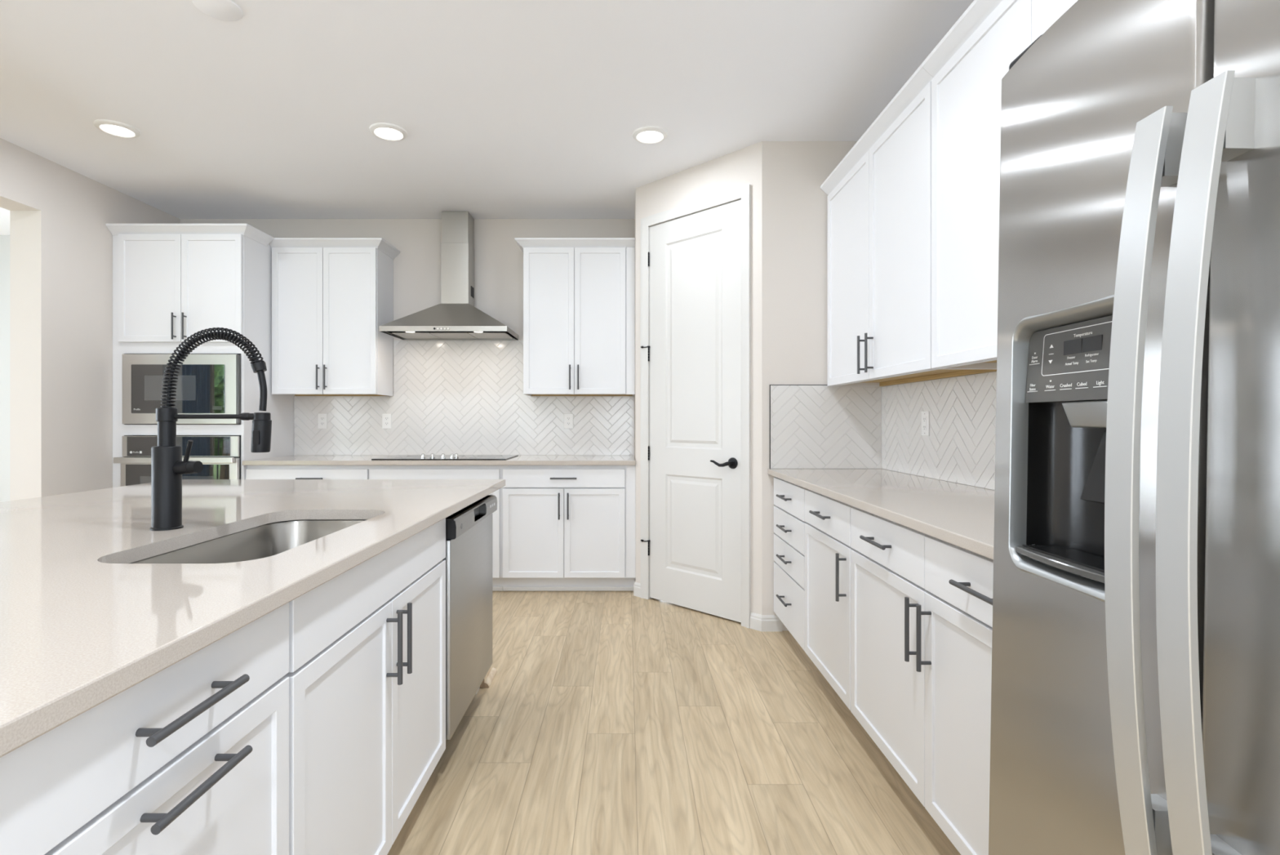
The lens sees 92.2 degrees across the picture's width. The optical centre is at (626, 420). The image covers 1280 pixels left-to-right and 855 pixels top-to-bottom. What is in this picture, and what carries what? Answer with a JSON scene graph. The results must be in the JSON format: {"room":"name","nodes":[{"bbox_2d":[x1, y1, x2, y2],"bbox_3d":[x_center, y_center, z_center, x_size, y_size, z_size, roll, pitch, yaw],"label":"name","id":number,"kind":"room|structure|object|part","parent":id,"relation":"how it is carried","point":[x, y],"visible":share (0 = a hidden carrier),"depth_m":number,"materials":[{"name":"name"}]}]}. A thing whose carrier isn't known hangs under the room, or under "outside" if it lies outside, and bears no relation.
{"room":"kitchen","nodes":[
{"label":"kitchen","id":0,"kind":"room"},
{"bbox_2d":[0,235,9,502],"bbox_3d":[-5.688,-0.192,5.260,4.065,2.740,0.120,0,0,0],"label":"wall","id":1,"kind":"structure","parent":0,"point":[4,239],"depth_m":5.20,"materials":[{"name":"white paint"}]},
{"bbox_2d":[0,137,179,500],"bbox_3d":[-3.562,-0.192,-0.610,0.185,2.740,11.020,0,0,0],"label":"wall","id":2,"kind":"structure","parent":0,"point":[61,241],"depth_m":3.76,"materials":[{"name":"white paint"}]},
{"bbox_2d":[179,218,634,455],"bbox_3d":[-1.706,-0.192,4.840,3.529,2.740,0.120,0,0,0],"label":"wall","id":3,"kind":"structure","parent":0,"point":[498,257],"depth_m":4.78,"materials":[{"name":"white paint"}]},
{"bbox_2d":[269,237,399,395],"bbox_3d":[-2.170,-0.748,4.595,0.823,1.120,0.366,0,0,0],"label":"upper cabinet","id":4,"kind":"object","parent":3,"relation":"attached to","point":[331,297],"visible":0.98,"depth_m":4.46,"materials":[{"name":"white paint"}]},
{"bbox_3d":[-2.384,-0.719,4.460,0.366,1.058,0.020,0,0,0],"label":"door","id":5,"kind":"part","parent":4,"relation":"part of","materials":[{"name":"white paint"}]},
{"bbox_3d":[-2.226,-0.310,4.431,0.012,0.178,0.038,0,0,0],"label":"handle","id":6,"kind":"part","parent":4,"relation":"part of","materials":[{"name":"grey metal"}]},
{"bbox_3d":[-2.172,-0.310,4.431,0.012,0.178,0.038,0,0,0],"label":"handle","id":7,"kind":"part","parent":4,"relation":"part of","materials":[{"name":"grey metal"}]},
{"bbox_3d":[-2.170,-1.278,4.597,0.823,0.061,0.362,0,0,0],"label":"crown molding","id":8,"kind":"part","parent":4,"relation":"part of","materials":[{"name":"white paint"}]},
{"bbox_3d":[-2.006,-0.719,4.460,0.381,1.058,0.020,0,0,0],"label":"door","id":9,"kind":"part","parent":4,"relation":"part of","materials":[{"name":"white paint"}]},
{"bbox_2d":[379,211,518,339],"bbox_3d":[-1.290,-1.093,4.548,0.896,0.935,0.462,0,0,0],"label":"range hood","id":10,"kind":"object","parent":3,"relation":"attached to","point":[456,317],"visible":1,"depth_m":4.59,"materials":[{"name":"silver metal"}]},
{"bbox_2d":[293,340,634,454],"bbox_3d":[-1.262,-0.174,4.776,2.638,0.889,0.007,0,0,0],"label":"tiled wall","id":11,"kind":"structure","parent":3,"relation":"attached to","point":[460,397],"depth_m":4.77,"materials":[{"name":"white tile"}]},
{"bbox_2d":[317,413,327,428],"bbox_3d":[-2.358,0.006,4.769,0.072,0.116,0.008,0,0,0],"label":"wall outlet","id":12,"kind":"object","parent":11,"relation":"attached to","point":[322,417],"visible":1,"depth_m":4.77,"materials":[{"name":"white plastic"}]},
{"bbox_2d":[382,413,391,428],"bbox_3d":[-1.860,0.006,4.769,0.072,0.116,0.008,0,0,0],"label":"wall outlet","id":13,"kind":"object","parent":11,"relation":"attached to","point":[386,417],"visible":1,"depth_m":4.77,"materials":[{"name":"white plastic"}]},
{"bbox_2d":[564,413,573,428],"bbox_3d":[-0.452,0.006,4.769,0.072,0.116,0.008,0,0,0],"label":"wall outlet","id":14,"kind":"object","parent":11,"relation":"attached to","point":[568,417],"visible":1,"depth_m":4.77,"materials":[{"name":"white plastic"}]},
{"bbox_2d":[514,237,635,395],"bbox_3d":[-0.374,-0.748,4.595,0.864,1.120,0.366,0,0,0],"label":"upper cabinet","id":15,"kind":"object","parent":3,"relation":"attached to","point":[579,293],"visible":1,"depth_m":4.46,"materials":[{"name":"white paint"}]},
{"bbox_3d":[-0.565,-0.719,4.460,0.366,1.058,0.020,0,0,0],"label":"door","id":16,"kind":"part","parent":15,"relation":"part of","materials":[{"name":"white paint"}]},
{"bbox_3d":[-0.410,-0.310,4.431,0.012,0.178,0.038,0,0,0],"label":"handle","id":17,"kind":"part","parent":15,"relation":"part of","materials":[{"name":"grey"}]},
{"bbox_3d":[-0.374,-1.278,4.597,0.864,0.061,0.362,0,0,0],"label":"crown molding","id":18,"kind":"part","parent":15,"relation":"part of","materials":[{"name":"white paint"}]},
{"bbox_3d":[-0.350,-0.310,4.431,0.012,0.178,0.038,0,0,0],"label":"handle","id":19,"kind":"part","parent":15,"relation":"part of","materials":[{"name":"grey metal"}]},
{"bbox_3d":[-0.194,-0.719,4.460,0.369,1.058,0.020,0,0,0],"label":"door","id":20,"kind":"part","parent":15,"relation":"part of","materials":[{"name":"white paint"}]},
{"bbox_2d":[0,0,973,235],"bbox_3d":[-3.085,-1.588,-0.400,9.430,0.068,11.600,0,0,0],"label":"ceiling","id":21,"kind":"structure","parent":0,"point":[506,108],"depth_m":2.94,"materials":[{"name":"white paint"}]},
{"bbox_2d":[93,119,140,137],"bbox_3d":[-2.725,-1.553,3.294,0.192,0.017,0.192,0,0,0],"label":"recessed light","id":22,"kind":"object","parent":21,"relation":"in","point":[115,128],"visible":1,"depth_m":3.27,"materials":[{"name":"white plastic"}]},
{"bbox_2d":[369,123,407,141],"bbox_3d":[-1.288,-1.553,3.330,0.192,0.017,0.192,0,0,0],"label":"recessed light","id":23,"kind":"object","parent":21,"relation":"in","point":[387,131],"visible":1,"depth_m":3.31,"materials":[{"name":"white plastic"}]},
{"bbox_2d":[632,126,667,144],"bbox_3d":[0.127,-1.553,3.367,0.192,0.017,0.192,0,0,0],"label":"recessed light","id":24,"kind":"object","parent":21,"relation":"in","point":[645,135],"visible":1,"depth_m":3.34,"materials":[{"name":"white plastic"}]},
{"bbox_2d":[634,191,635,579],"bbox_3d":[0.114,-0.192,4.524,0.110,2.740,0.753,0,0,0],"label":"wall","id":25,"kind":"structure","parent":0,"point":[635,192],"depth_m":4.21,"materials":[{"name":"white paint"}]},
{"bbox_2d":[633,579,640,597],"bbox_3d":[0.063,1.134,4.148,0.039,0.088,0.123,0,0,-22],"label":"baseboard","id":26,"kind":"structure","parent":25,"relation":"attached to","point":[637,586],"depth_m":4.12,"materials":[{"name":"white paint"}]},
{"bbox_2d":[386,590,960,854],"bbox_3d":[-3.085,1.208,-0.400,9.430,0.060,11.600,0,0,0],"label":"floor","id":27,"kind":"structure","parent":0,"point":[607,722],"depth_m":2.16,"materials":[{"name":"brown wood"}]},
{"bbox_2d":[0,602,288,854],"bbox_3d":[-0.868,0.740,0.808,0.638,0.876,0.536,0,0,0],"label":"base cabinet","id":28,"kind":"object","parent":27,"relation":"on","point":[192,757],"visible":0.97,"depth_m":0.79,"materials":[{"name":"white paint"}]},
{"bbox_3d":[-0.597,0.755,0.807,0.020,0.618,0.527,0,0,0],"label":"door","id":29,"kind":"part","parent":28,"relation":"part of","materials":[{"name":"white paint"}]},
{"bbox_3d":[-0.568,0.375,0.807,0.038,0.012,0.178,0,0,0],"label":"handle","id":30,"kind":"part","parent":28,"relation":"part of","materials":[{"name":"grey metal"}]},
{"bbox_3d":[-0.568,0.482,0.814,0.038,0.012,0.178,0,0,0],"label":"handle","id":31,"kind":"part","parent":28,"relation":"part of","materials":[{"name":"grey metal"}]},
{"bbox_2d":[105,223,293,487],"bbox_3d":[-2.998,-0.065,4.435,0.939,2.486,0.686,0,0,0],"label":"tall cabinet","id":32,"kind":"object","parent":27,"relation":"on","point":[172,282],"visible":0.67,"depth_m":4.14,"materials":[{"name":"white paint"}]},
{"bbox_3d":[-3.204,-0.887,4.140,0.420,0.722,0.020,0,0,0],"label":"door","id":33,"kind":"part","parent":32,"relation":"part of","materials":[{"name":"white paint"}]},
{"bbox_3d":[-3.027,-0.628,4.111,0.012,0.178,0.038,0,0,0],"label":"handle","id":34,"kind":"part","parent":32,"relation":"part of","materials":[{"name":"grey metal"}]},
{"bbox_2d":[113,435,240,486],"bbox_3d":[-3.002,0.469,4.349,0.788,0.728,0.562,0,0,0],"label":"wall oven","id":35,"kind":"object","parent":32,"relation":"in","point":[220,455],"visible":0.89,"depth_m":4.13,"materials":[{"name":"grey metal"}]},
{"bbox_3d":[-3.002,0.265,4.093,0.788,0.040,0.050,0,0,0],"label":"handle","id":36,"kind":"part","parent":35,"relation":"part of","materials":[{"name":"silver metal"}]},
{"bbox_3d":[-3.005,0.539,4.116,0.690,0.488,0.003,0,0,0],"label":"door glass","id":37,"kind":"part","parent":35,"relation":"part of","materials":[{"name":"black glass"}]},
{"bbox_3d":[-3.005,0.174,4.128,0.690,0.130,0.004,0,0,0],"label":"control glass","id":38,"kind":"part","parent":35,"relation":"part of","materials":[{"name":"black glass"}]},
{"bbox_3d":[-2.998,0.543,4.135,0.780,0.580,0.034,0,0,0],"label":"oven door","id":39,"kind":"part","parent":35,"relation":"part of","materials":[{"name":"silver metal"}]},
{"bbox_2d":[122,354,240,423],"bbox_3d":[-2.996,-0.209,4.352,0.784,0.469,0.456,0,0,0],"label":"microwave","id":40,"kind":"object","parent":32,"relation":"in","point":[207,384],"visible":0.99,"depth_m":4.13,"materials":[{"name":"grey"}]},
{"bbox_3d":[-3.009,-0.210,4.127,0.626,0.327,0.004,0,0,0],"label":"glass","id":41,"kind":"part","parent":40,"relation":"part of","materials":[{"name":"black glass"}]},
{"bbox_3d":[-2.957,-0.628,4.111,0.012,0.178,0.038,0,0,0],"label":"handle","id":42,"kind":"part","parent":32,"relation":"part of","materials":[{"name":"grey metal"}]},
{"bbox_3d":[-2.998,-1.278,4.253,0.939,0.061,0.315,0,0,0],"label":"crown molding","id":43,"kind":"part","parent":32,"relation":"part of","materials":[{"name":"white paint"}]},
{"bbox_3d":[-2.789,-0.887,4.140,0.401,0.722,0.020,0,0,0],"label":"door","id":44,"kind":"part","parent":32,"relation":"part of","materials":[{"name":"white paint"}]},
{"bbox_2d":[245,465,369,479],"bbox_3d":[-2.164,0.740,4.450,0.833,0.877,0.656,0,0,0],"label":"base cabinet","id":45,"kind":"object","parent":27,"relation":"on","point":[252,472],"visible":0.21,"depth_m":4.16,"materials":[{"name":"white paint"}]},
{"bbox_3d":[-2.131,0.392,4.141,0.178,0.012,0.038,0,0,0],"label":"handle","id":46,"kind":"part","parent":45,"relation":"part of","materials":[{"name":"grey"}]},
{"bbox_2d":[283,517,445,854],"bbox_3d":[-0.868,0.740,1.538,0.638,0.876,0.921,0,0,0],"label":"base cabinet","id":47,"kind":"object","parent":27,"relation":"on","point":[366,673],"visible":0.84,"depth_m":1.40,"materials":[{"name":"white paint"}]},
{"bbox_3d":[-0.597,0.758,1.311,0.020,0.612,0.454,0,0,0],"label":"door","id":48,"kind":"part","parent":47,"relation":"part of","materials":[{"name":"white paint"}]},
{"bbox_3d":[-0.568,0.556,1.507,0.038,0.178,0.012,0,0,0],"label":"handle","id":49,"kind":"part","parent":47,"relation":"part of","materials":[{"name":"grey metal"}]},
{"bbox_3d":[-0.568,0.556,1.573,0.038,0.178,0.012,0,0,0],"label":"handle","id":50,"kind":"part","parent":47,"relation":"part of","materials":[{"name":"grey metal"}]},
{"bbox_3d":[-0.597,0.758,1.769,0.020,0.612,0.454,0,0,0],"label":"door","id":51,"kind":"part","parent":47,"relation":"part of","materials":[{"name":"white paint"}]},
{"bbox_2d":[368,465,503,591],"bbox_3d":[-1.300,0.740,4.450,0.895,0.877,0.656,0,0,0],"label":"base cabinet","id":52,"kind":"object","parent":27,"relation":"on","point":[375,472],"visible":0.2,"depth_m":4.16,"materials":[{"name":"white paint"}]},
{"bbox_2d":[242,454,635,465],"bbox_3d":[-1.262,0.286,4.455,2.640,0.030,0.649,0,0,0],"label":"countertop","id":53,"kind":"structure","parent":52,"relation":"on","point":[296,460],"depth_m":4.13,"materials":[{"name":"beige stone"}]},
{"bbox_2d":[371,453,518,459],"bbox_3d":[-1.291,0.252,4.463,0.920,0.038,0.493,0,0,0],"label":"cooktop","id":54,"kind":"object","parent":53,"relation":"in","point":[423,456],"visible":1,"depth_m":4.35,"materials":[{"name":"black glass"}]},
{"bbox_3d":[-1.081,0.763,4.170,0.436,0.602,0.020,0,0,0],"label":"door","id":55,"kind":"part","parent":52,"relation":"part of","materials":[{"name":"white paint"}]},
{"bbox_3d":[-1.300,1.161,4.247,0.895,0.031,0.015,0,0,0],"label":"shoe molding","id":56,"kind":"part","parent":52,"relation":"part of","materials":[{"name":"white paint"}]},
{"bbox_2d":[443,494,497,739],"bbox_3d":[-0.861,0.744,2.322,0.612,0.868,0.637,0,0,0],"label":"dishwasher","id":57,"kind":"object","parent":27,"relation":"on","point":[468,530],"visible":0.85,"depth_m":2.21,"materials":[{"name":"silver metal"}]},
{"bbox_3d":[-0.586,0.354,2.325,0.059,0.066,0.633,0,0,0],"label":"control panel","id":58,"kind":"part","parent":57,"relation":"part of","materials":[{"name":"silver metal"}]},
{"bbox_3d":[-0.584,0.349,2.343,0.002,0.041,0.186,0,0,0],"label":"pocket handle","id":59,"kind":"part","parent":57,"relation":"part of","materials":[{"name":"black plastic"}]},
{"bbox_2d":[480,666,490,687],"bbox_3d":[-0.637,1.123,2.772,0.019,0.105,0.125,0,0,0],"label":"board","id":60,"kind":"object","parent":27,"relation":"on","point":[482,685],"visible":0.29,"depth_m":2.73,"materials":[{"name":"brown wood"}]},
{"bbox_2d":[484,666,497,687],"bbox_3d":[-0.618,1.167,2.795,0.020,0.022,0.170,0,0,0],"label":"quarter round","id":61,"kind":"object","parent":27,"relation":"on","point":[493,672],"visible":1,"depth_m":2.78,"materials":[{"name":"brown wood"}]},
{"bbox_2d":[501,465,635,591],"bbox_3d":[-0.398,0.740,4.450,0.911,0.877,0.656,0,0,0],"label":"base cabinet","id":62,"kind":"object","parent":27,"relation":"on","point":[564,527],"visible":0.9,"depth_m":4.17,"materials":[{"name":"white paint"}]},
{"bbox_3d":[-0.633,0.763,4.170,0.411,0.602,0.020,0,0,0],"label":"door","id":63,"kind":"part","parent":62,"relation":"part of","materials":[{"name":"white paint"}]},
{"bbox_3d":[-0.456,0.576,4.141,0.012,0.178,0.038,0,0,0],"label":"handle","id":64,"kind":"part","parent":62,"relation":"part of","materials":[{"name":"grey metal"}]},
{"bbox_3d":[-0.426,0.390,4.141,0.178,0.012,0.038,0,0,0],"label":"handle","id":65,"kind":"part","parent":62,"relation":"part of","materials":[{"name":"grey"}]},
{"bbox_3d":[-0.426,0.392,4.170,0.826,0.124,0.020,0,0,0],"label":"drawer","id":66,"kind":"part","parent":62,"relation":"part of","materials":[{"name":"white paint"}]},
{"bbox_3d":[-0.396,0.576,4.141,0.012,0.178,0.038,0,0,0],"label":"handle","id":67,"kind":"part","parent":62,"relation":"part of","materials":[{"name":"grey metal"}]},
{"bbox_3d":[-0.398,1.161,4.247,0.911,0.031,0.015,0,0,0],"label":"shoe molding","id":68,"kind":"part","parent":62,"relation":"part of","materials":[{"name":"white paint"}]},
{"bbox_3d":[-0.218,0.763,4.170,0.411,0.602,0.020,0,0,0],"label":"door","id":69,"kind":"part","parent":62,"relation":"part of","materials":[{"name":"white paint"}]},
{"bbox_2d":[773,477,806,650],"bbox_3d":[1.104,0.740,3.143,0.648,0.877,0.609,0,0,0],"label":"base cabinet","id":70,"kind":"object","parent":27,"relation":"on","point":[789,522],"visible":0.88,"depth_m":3.08,"materials":[{"name":"white paint"}]},
{"bbox_3d":[0.799,0.916,3.132,0.038,0.012,0.178,0,0,0],"label":"handle","id":71,"kind":"part","parent":70,"relation":"part of","materials":[{"name":"grey metal"}]},
{"bbox_3d":[0.799,0.706,3.132,0.038,0.012,0.178,0,0,0],"label":"handle","id":72,"kind":"part","parent":70,"relation":"part of","materials":[{"name":"grey metal"}]},
{"bbox_3d":[0.799,0.550,3.132,0.038,0.012,0.178,0,0,0],"label":"handle","id":73,"kind":"part","parent":70,"relation":"part of","materials":[{"name":"grey metal"}]},
{"bbox_3d":[0.799,0.393,3.132,0.038,0.012,0.178,0,0,0],"label":"handle","id":74,"kind":"part","parent":70,"relation":"part of","materials":[{"name":"grey metal"}]},
{"bbox_3d":[0.828,0.926,3.137,0.020,0.276,0.592,0,0,0],"label":"drawer","id":75,"kind":"part","parent":70,"relation":"part of","materials":[{"name":"white paint"}]},
{"bbox_3d":[0.828,0.706,3.137,0.020,0.148,0.592,0,0,0],"label":"drawer","id":76,"kind":"part","parent":70,"relation":"part of","materials":[{"name":"white paint"}]},
{"bbox_3d":[0.828,0.550,3.137,0.020,0.148,0.592,0,0,0],"label":"drawer","id":77,"kind":"part","parent":70,"relation":"part of","materials":[{"name":"white paint"}]},
{"bbox_3d":[0.828,0.393,3.137,0.020,0.150,0.592,0,0,0],"label":"drawer","id":78,"kind":"part","parent":70,"relation":"part of","materials":[{"name":"white paint"}]},
{"bbox_2d":[804,488,853,710],"bbox_3d":[1.104,0.740,2.546,0.648,0.877,0.581,0,0,0],"label":"base cabinet","id":79,"kind":"object","parent":27,"relation":"on","point":[828,548],"visible":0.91,"depth_m":2.50,"materials":[{"name":"white paint"}]},
{"bbox_3d":[0.799,0.391,2.546,0.038,0.012,0.178,0,0,0],"label":"handle","id":80,"kind":"part","parent":79,"relation":"part of","materials":[{"name":"grey metal"}]},
{"bbox_3d":[0.828,0.391,2.546,0.020,0.146,0.574,0,0,0],"label":"drawer","id":81,"kind":"part","parent":79,"relation":"part of","materials":[{"name":"white paint"}]},
{"bbox_3d":[0.799,0.586,2.300,0.038,0.178,0.012,0,0,0],"label":"handle","id":82,"kind":"part","parent":79,"relation":"part of","materials":[{"name":"grey metal"}]},
{"bbox_2d":[850,506,993,854],"bbox_3d":[1.104,0.740,1.684,0.648,0.877,1.142,0,0,0],"label":"base cabinet","id":83,"kind":"object","parent":27,"relation":"on","point":[922,603],"visible":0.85,"depth_m":1.67,"materials":[{"name":"white paint"}]},
{"bbox_3d":[0.799,0.391,1.974,0.038,0.012,0.178,0,0,0],"label":"handle","id":84,"kind":"part","parent":83,"relation":"part of","materials":[{"name":"grey metal"}]},
{"bbox_2d":[767,468,994,559],"bbox_3d":[1.109,0.286,2.278,0.641,0.030,2.340,0,0,0],"label":"countertop","id":85,"kind":"structure","parent":83,"relation":"on","point":[958,514],"depth_m":2.13,"materials":[{"name":"beige stone"}]},
{"bbox_3d":[0.828,0.768,1.973,0.020,0.592,0.556,0,0,0],"label":"door","id":86,"kind":"part","parent":83,"relation":"part of","materials":[{"name":"white paint"}]},
{"bbox_3d":[0.828,0.391,1.973,0.020,0.146,0.556,0,0,0],"label":"drawer","id":87,"kind":"part","parent":83,"relation":"part of","materials":[{"name":"white paint"}]},
{"bbox_3d":[0.799,0.586,1.728,0.038,0.178,0.012,0,0,0],"label":"handle","id":88,"kind":"part","parent":83,"relation":"part of","materials":[{"name":"grey metal"}]},
{"bbox_3d":[0.799,0.586,1.658,0.038,0.178,0.012,0,0,0],"label":"handle","id":89,"kind":"part","parent":83,"relation":"part of","materials":[{"name":"grey metal"}]},
{"bbox_3d":[0.828,0.768,1.403,0.020,0.592,0.575,0,0,0],"label":"door","id":90,"kind":"part","parent":83,"relation":"part of","materials":[{"name":"white paint"}]},
{"bbox_3d":[0.828,0.391,1.403,0.020,0.146,0.575,0,0,0],"label":"drawer","id":91,"kind":"part","parent":83,"relation":"part of","materials":[{"name":"white paint"}]},
{"bbox_3d":[0.799,0.391,1.403,0.038,0.012,0.178,0,0,0],"label":"handle","id":92,"kind":"part","parent":83,"relation":"part of","materials":[{"name":"grey metal"}]},
{"bbox_2d":[988,0,1279,854],"bbox_3d":[0.995,0.271,0.617,0.881,1.794,0.914,1,0,0],"label":"refrigerator","id":93,"kind":"object","parent":27,"relation":"on","point":[1135,682],"visible":1,"depth_m":0.72,"materials":[{"name":"grey metal"}]},
{"bbox_3d":[0.675,-0.085,0.885,0.050,0.114,0.238,1,0,0],"label":"control panel","id":94,"kind":"part","parent":93,"relation":"part of","materials":[{"name":"grey plastic"}]},
{"bbox_3d":[0.603,0.084,0.715,0.067,0.877,0.040,1,0,0],"label":"handle","id":95,"kind":"part","parent":93,"relation":"part of","materials":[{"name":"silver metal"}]},
{"bbox_3d":[0.603,0.084,0.643,0.067,0.877,0.040,1,0,0],"label":"handle","id":96,"kind":"part","parent":93,"relation":"part of","materials":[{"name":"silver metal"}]},
{"bbox_3d":[0.679,0.244,0.422,0.112,1.680,0.524,1,0,0],"label":"fridge door","id":97,"kind":"part","parent":93,"relation":"part of","materials":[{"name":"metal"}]},
{"bbox_2d":[635,142,761,614],"bbox_3d":[0.618,-0.192,3.871,1.220,2.740,0.400,0,0,45],"label":"wall","id":98,"kind":"structure","parent":0,"point":[743,166],"depth_m":3.51,"materials":[{"name":"white paint"}]},
{"bbox_2d":[640,199,741,622],"bbox_3d":[0.378,-0.054,3.809,0.779,2.440,0.102,0,0,45],"label":"door","id":99,"kind":"structure","parent":98,"relation":"in","point":[695,260],"depth_m":3.78,"materials":[{"name":"white paint"}]},
{"bbox_3d":[0.562,0.250,3.601,0.160,0.066,0.067,0,0,45],"label":"handle","id":100,"kind":"part","parent":99,"relation":"part of","materials":[{"name":"black metal"}]},
{"bbox_2d":[640,184,751,627],"bbox_3d":[0.436,-0.080,3.833,0.851,2.515,0.127,0,0,45],"label":"door frame","id":101,"kind":"structure","parent":98,"relation":"attached to","point":[743,193],"depth_m":3.61,"materials":[{"name":"white paint"}]},
{"bbox_2d":[761,141,881,630],"bbox_3d":[1.093,-0.192,3.504,0.673,2.740,0.110,0,0,0],"label":"wall","id":102,"kind":"structure","parent":0,"point":[794,205],"depth_m":3.45,"materials":[{"name":"white paint"}]},
{"bbox_2d":[749,612,782,631],"bbox_3d":[0.779,1.134,3.452,0.180,0.088,0.048,0,0,17],"label":"baseboard","id":103,"kind":"structure","parent":102,"relation":"attached to","point":[759,622],"depth_m":3.44,"materials":[{"name":"white paint"}]},
{"bbox_2d":[769,384,881,468],"bbox_3d":[1.111,0.035,3.445,0.624,0.469,0.008,0,0,0],"label":"tiled wall","id":104,"kind":"structure","parent":102,"relation":"attached to","point":[812,426],"depth_m":3.44,"materials":[{"name":"white tile"}]},
{"bbox_2d":[881,371,996,489],"bbox_3d":[1.490,-0.192,-1.276,0.120,2.740,9.689,0,0,0],"label":"wall","id":105,"kind":"structure","parent":0,"point":[992,371],"depth_m":2.77,"materials":[{"name":"white tile"}]},
{"bbox_2d":[820,64,996,386],"bbox_3d":[1.253,-0.748,2.854,0.350,1.120,1.184,0,0,0],"label":"upper cabinet","id":106,"kind":"object","parent":105,"relation":"attached to","point":[879,194],"visible":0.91,"depth_m":2.70,"materials":[{"name":"white paint"}]},
{"bbox_3d":[1.126,-0.719,3.134,0.020,1.058,0.589,0,0,0],"label":"door","id":107,"kind":"part","parent":106,"relation":"part of","materials":[{"name":"white paint"}]},
{"bbox_3d":[1.097,-0.306,2.882,0.038,0.178,0.012,0,0,0],"label":"handle","id":108,"kind":"part","parent":106,"relation":"part of","materials":[{"name":"grey metal"}]},
{"bbox_3d":[1.097,-0.306,2.792,0.038,0.178,0.012,0,0,0],"label":"handle","id":109,"kind":"part","parent":106,"relation":"part of","materials":[{"name":"grey metal"}]},
{"bbox_3d":[1.109,-1.278,2.854,0.054,0.061,1.184,0,0,0],"label":"crown molding","id":110,"kind":"part","parent":106,"relation":"part of","materials":[{"name":"white paint"}]},
{"bbox_3d":[1.126,-0.719,2.551,0.020,1.058,0.568,0,0,0],"label":"door","id":111,"kind":"part","parent":106,"relation":"part of","materials":[{"name":"white paint"}]},
{"bbox_2d":[921,411,929,435],"bbox_3d":[1.419,0.015,2.930,0.008,0.116,0.072,0,0,0],"label":"wall outlet","id":112,"kind":"object","parent":105,"relation":"attached to","point":[925,415],"visible":1,"depth_m":2.92,"materials":[{"name":"white plastic"}]},
{"bbox_2d":[922,416,926,430],"bbox_3d":[1.417,0.015,2.930,0.002,0.066,0.033,0,0,0],"label":"receptacle","id":113,"kind":"object","parent":112,"relation":"attached to","point":[924,418],"depth_m":2.93,"materials":[{"name":"white plastic"}]},
{"bbox_2d":[921,0,1078,368],"bbox_3d":[1.253,-0.748,1.694,0.350,1.120,1.133,0,0,0],"label":"upper cabinet","id":114,"kind":"object","parent":105,"relation":"attached to","point":[968,66],"visible":0.19,"depth_m":2.01,"materials":[{"name":"white paint"}]},
{"bbox_3d":[1.109,-1.278,1.694,0.054,0.061,1.133,0,0,0],"label":"crown molding","id":115,"kind":"part","parent":114,"relation":"part of","materials":[{"name":"white paint"}]},
{"bbox_3d":[1.126,-0.719,1.979,0.020,1.058,0.554,0,0,0],"label":"door","id":116,"kind":"part","parent":114,"relation":"part of","materials":[{"name":"white paint"}]},
{"bbox_3d":[1.126,-0.719,1.415,0.020,1.058,0.565,0,0,0],"label":"door","id":117,"kind":"part","parent":114,"relation":"part of","materials":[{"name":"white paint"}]},
{"bbox_3d":[-0.868,0.740,0.270,0.638,0.876,0.539,0,0,0],"label":"cabinet","id":118,"kind":"object","parent":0,"visible":0},
{"bbox_2d":[0,479,505,757],"bbox_3d":[-1.316,0.286,1.385,1.518,0.030,2.890,0,0,0],"label":"countertop","id":119,"kind":"structure","parent":118,"relation":"on","point":[82,624],"depth_m":1.12,"materials":[{"name":"beige stone"}]},
{"bbox_2d":[149,327,271,530],"bbox_3d":[-1.040,0.019,1.543,0.294,0.503,0.068,0,0,0],"label":"kitchen faucet","id":120,"kind":"object","parent":119,"relation":"on","point":[167,466],"visible":1,"depth_m":1.53,"materials":[{"name":"black metal"}]},
{"bbox_3d":[-1.089,0.077,1.527,0.034,0.059,0.010,0,0,29],"label":"lever","id":121,"kind":"part","parent":120,"relation":"part of","materials":[{"name":"black metal"}]},
{"bbox_3d":[-1.031,-0.009,1.543,0.204,0.019,0.019,0,0,0],"label":"holder arm","id":122,"kind":"part","parent":120,"relation":"part of","materials":[{"name":"black metal"}]},
{"bbox_2d":[129,519,367,563],"bbox_3d":[-0.878,0.412,1.518,0.396,0.222,0.761,0,0,0],"label":"sink","id":123,"kind":"object","parent":119,"relation":"in","point":[271,539],"visible":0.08,"depth_m":1.75,"materials":[{"name":"silver metal"}]}
]}

